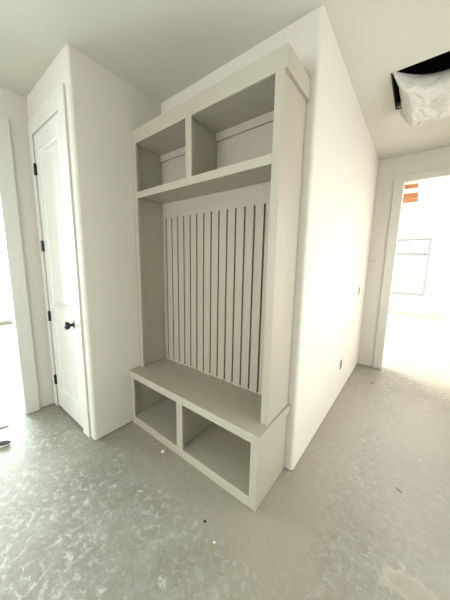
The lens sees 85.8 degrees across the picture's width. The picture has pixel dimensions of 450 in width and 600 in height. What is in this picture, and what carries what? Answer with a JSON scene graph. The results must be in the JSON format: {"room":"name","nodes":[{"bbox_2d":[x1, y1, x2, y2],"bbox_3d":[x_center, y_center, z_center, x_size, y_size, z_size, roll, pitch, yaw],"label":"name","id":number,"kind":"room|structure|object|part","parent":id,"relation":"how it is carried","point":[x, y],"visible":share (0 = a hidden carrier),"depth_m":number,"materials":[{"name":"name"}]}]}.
{"room":"mudroom","nodes":[
{"label":"mudroom","id":0,"kind":"room"},
{"bbox_2d":[0,86,54,407],"bbox_3d":[-2.441,-0.199,1.329,0.115,2.739,3.792,8,11,37],"label":"wall","id":1,"kind":"structure","parent":0,"point":[13,106],"depth_m":2.12,"materials":[{"name":"paint"}]},
{"bbox_2d":[0,116,39,414],"bbox_3d":[-2.297,-0.113,1.516,0.133,2.513,1.642,8,11,37],"label":"trim","id":2,"kind":"structure","parent":1,"relation":"attached to","point":[9,212],"depth_m":2.07,"materials":[{"name":"paint"}]},
{"bbox_2d":[27,54,60,120],"bbox_3d":[-1.347,-0.290,2.041,0.723,2.739,0.115,8,11,37],"label":"wall","id":3,"kind":"structure","parent":0,"point":[50,81],"depth_m":1.76,"materials":[{"name":"paint"}]},
{"bbox_2d":[33,113,82,427],"bbox_3d":[-1.391,-0.133,1.997,0.606,2.405,0.110,8,11,37],"label":"door","id":4,"kind":"structure","parent":3,"relation":"in","point":[48,171],"depth_m":2.00,"materials":[{"name":"paint"}]},
{"bbox_3d":[-1.196,0.195,1.867,0.071,0.071,0.075,8,11,37],"label":"knob","id":5,"kind":"part","parent":4,"relation":"part of","materials":[{"name":"black metal"}]},
{"bbox_2d":[27,83,90,437],"bbox_3d":[-1.332,-0.189,2.034,0.771,2.540,0.129,8,11,37],"label":"trim","id":6,"kind":"structure","parent":3,"relation":"attached to","point":[56,103],"depth_m":1.82,"materials":[{"name":"paint"}]},
{"bbox_2d":[59,44,160,439],"bbox_3d":[-0.831,-0.278,2.019,0.120,2.739,0.714,8,11,37],"label":"wall","id":7,"kind":"structure","parent":0,"point":[103,109],"depth_m":1.82,"materials":[{"name":"paint"}]},
{"bbox_2d":[0,310,449,599],"bbox_3d":[0.052,0.806,4.456,10.400,0.120,11.920,8,11,37],"label":"floor","id":8,"kind":"structure","parent":0,"point":[363,513],"depth_m":1.42,"materials":[{"name":"concrete"}]},
{"bbox_2d":[0,440,10,447],"bbox_3d":[-1.807,1.108,1.827,0.322,0.025,0.085,-2,9,-16],"label":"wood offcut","id":9,"kind":"object","parent":8,"relation":"on","point":[2,443],"visible":1,"depth_m":1.85,"materials":[{"name":"grey wood"}]},
{"bbox_2d":[129,42,310,511],"bbox_3d":[-0.183,-0.055,1.736,1.286,2.404,0.403,8,11,37],"label":"hall tree","id":10,"kind":"object","parent":8,"relation":"on","point":[217,175],"visible":1,"depth_m":1.69,"materials":[{"name":"beige paint"}]},
{"bbox_3d":[-0.638,-0.362,2.136,0.019,1.892,0.272,8,11,37],"label":"panel","id":11,"kind":"part","parent":10,"relation":"part of","materials":[{"name":"beige paint"}]},
{"bbox_3d":[-0.689,0.849,2.285,0.019,0.433,0.370,8,11,37],"label":"panel","id":12,"kind":"part","parent":10,"relation":"part of","materials":[{"name":"beige paint"}]},
{"bbox_3d":[-0.317,0.939,1.753,1.271,0.432,0.020,8,11,37],"label":"frame","id":13,"kind":"part","parent":10,"relation":"part of","materials":[{"name":"beige paint"}]},
{"bbox_2d":[141,165,271,203],"bbox_3d":[-0.143,-0.787,1.672,1.232,0.035,0.252,8,11,37],"label":"cubby shelf","id":14,"kind":"object","parent":10,"relation":"attached to","point":[259,176],"depth_m":1.66,"materials":[{"name":"beige paint"}]},
{"bbox_3d":[-0.236,-0.241,1.648,1.271,1.818,0.020,8,11,37],"label":"frame","id":15,"kind":"part","parent":10,"relation":"part of","materials":[{"name":"beige paint"}]},
{"bbox_3d":[-0.197,0.677,1.850,1.285,0.057,0.403,8,11,37],"label":"bench seat","id":16,"kind":"part","parent":10,"relation":"part of","materials":[{"name":"beige paint"}]},
{"bbox_3d":[0.295,0.984,1.526,0.019,0.433,0.370,8,11,37],"label":"panel","id":17,"kind":"part","parent":10,"relation":"part of","materials":[{"name":"beige paint"}]},
{"bbox_3d":[0.346,-0.227,1.377,0.019,1.892,0.272,8,11,37],"label":"panel","id":18,"kind":"part","parent":10,"relation":"part of","materials":[{"name":"beige paint"}]},
{"bbox_2d":[0,0,449,220],"bbox_3d":[1.191,-1.805,3.110,4.865,0.014,11.640,8,11,37],"label":"ceiling","id":19,"kind":"structure","parent":0,"point":[161,48],"depth_m":1.46,"materials":[{"name":"paint"}]},
{"bbox_2d":[401,188,417,214],"bbox_3d":[3.393,-2.380,5.168,1.250,0.567,3.790,8,11,37],"label":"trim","id":20,"kind":"structure","parent":19,"relation":"attached to","point":[410,208],"depth_m":6.37,"materials":[{"name":"white"}]},
{"bbox_2d":[402,192,417,202],"bbox_3d":[3.546,-2.208,5.398,1.210,0.182,0.040,8,11,37],"label":"joist","id":21,"kind":"object","parent":19,"relation":"attached to","point":[410,197],"visible":0.18,"depth_m":5.10,"materials":[{"name":"orange wood"}]},
{"bbox_2d":[404,183,418,189],"bbox_3d":[2.832,-2.079,4.494,1.210,0.182,0.040,8,11,37],"label":"joist","id":22,"kind":"object","parent":19,"relation":"attached to","point":[415,185],"visible":0.18,"depth_m":4.18,"materials":[{"name":"orange wood"}]},
{"bbox_2d":[391,51,449,109],"bbox_3d":[1.554,-1.749,1.674,0.650,0.364,0.549,8,11,37],"label":"ceiling opening","id":23,"kind":"object","parent":19,"relation":"attached to","point":[439,63],"visible":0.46,"depth_m":1.93,"materials":[{"name":"black"}]},
{"bbox_2d":[392,69,449,126],"bbox_3d":[1.573,-1.489,1.726,0.632,0.201,0.545,8,11,37],"label":"plastic sheet","id":24,"kind":"object","parent":23,"relation":"hanging from","point":[424,97],"visible":1,"depth_m":1.73,"materials":[{"name":"white plastic"}]},
{"bbox_2d":[161,18,300,113],"bbox_3d":[-0.428,-0.303,2.228,2.171,2.739,0.115,8,11,37],"label":"wall","id":25,"kind":"structure","parent":0,"point":[291,34],"depth_m":1.55,"materials":[{"name":"paint"}]},
{"bbox_2d":[284,6,378,469],"bbox_3d":[1.169,-0.305,2.416,0.116,2.739,2.375,8,11,37],"label":"wall","id":26,"kind":"structure","parent":0,"point":[341,161],"depth_m":1.73,"materials":[{"name":"paint"}]},
{"bbox_2d":[358,146,449,366],"bbox_3d":[1.445,-0.509,3.765,4.750,2.739,0.115,8,11,37],"label":"wall","id":27,"kind":"structure","parent":0,"point":[439,158],"depth_m":3.16,"materials":[{"name":"paint"}]},
{"bbox_2d":[373,167,449,368],"bbox_3d":[2.527,-0.248,2.936,1.020,2.508,0.133,8,11,37],"label":"trim","id":28,"kind":"structure","parent":27,"relation":"attached to","point":[400,181],"depth_m":3.10,"materials":[{"name":"paint"}]},
{"bbox_2d":[389,217,449,315],"bbox_3d":[4.609,-1.121,8.059,4.390,2.739,0.140,8,11,37],"label":"wall","id":29,"kind":"structure","parent":0,"point":[438,229],"depth_m":6.96,"materials":[{"name":"paint"}]},
{"bbox_2d":[391,294,424,296],"bbox_3d":[5.518,-0.140,7.390,0.965,0.022,0.060,8,11,37],"label":"trim","id":30,"kind":"structure","parent":29,"relation":"attached to","point":[391,294],"depth_m":7.33,"materials":[{"name":"paint"}]},
{"bbox_2d":[391,238,432,295],"bbox_3d":[5.577,-0.992,7.316,0.885,1.685,0.085,8,11,37],"label":"window","id":31,"kind":"structure","parent":29,"relation":"in","point":[430,240],"depth_m":7.13,"materials":[{"name":"grey plastic"}]},
{"bbox_2d":[440,258,449,334],"bbox_3d":[4.636,-0.593,4.665,0.115,2.739,5.238,8,11,37],"label":"wall","id":32,"kind":"structure","parent":0,"point":[445,311],"depth_m":6.14,"materials":[{"name":"paint"}]},
{"bbox_3d":[-5.565,-0.705,4.243,0.115,2.739,6.200,8,11,37],"label":"wall","id":33,"kind":"structure","parent":0,"visible":0},
{"bbox_2d":[0,275,11,321],"bbox_3d":[-5.671,-0.597,4.150,0.085,2.450,4.300,8,11,37],"label":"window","id":34,"kind":"structure","parent":33,"relation":"in","point":[7,318],"depth_m":5.33,"materials":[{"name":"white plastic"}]},
{"bbox_3d":[21.243,-2.182,28.132,60.000,0.150,51.580,8,11,37],"label":"ground","id":35,"kind":"structure","parent":0,"visible":0},
{"bbox_2d":[392,267,424,292],"bbox_3d":[10.675,-1.177,14.594,14.000,1.615,0.060,8,11,37],"label":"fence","id":36,"kind":"object","parent":35,"relation":"on","point":[396,283],"visible":0.12,"depth_m":14.38,"materials":[{"name":"white"}]},
{"bbox_2d":[395,241,427,281],"bbox_3d":[18.884,-4.612,28.099,7.000,4.620,6.800,8,11,37],"label":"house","id":37,"kind":"object","parent":35,"relation":"on","point":[408,254],"visible":0.16,"depth_m":24.60,"materials":[{"name":"white"}]}
]}

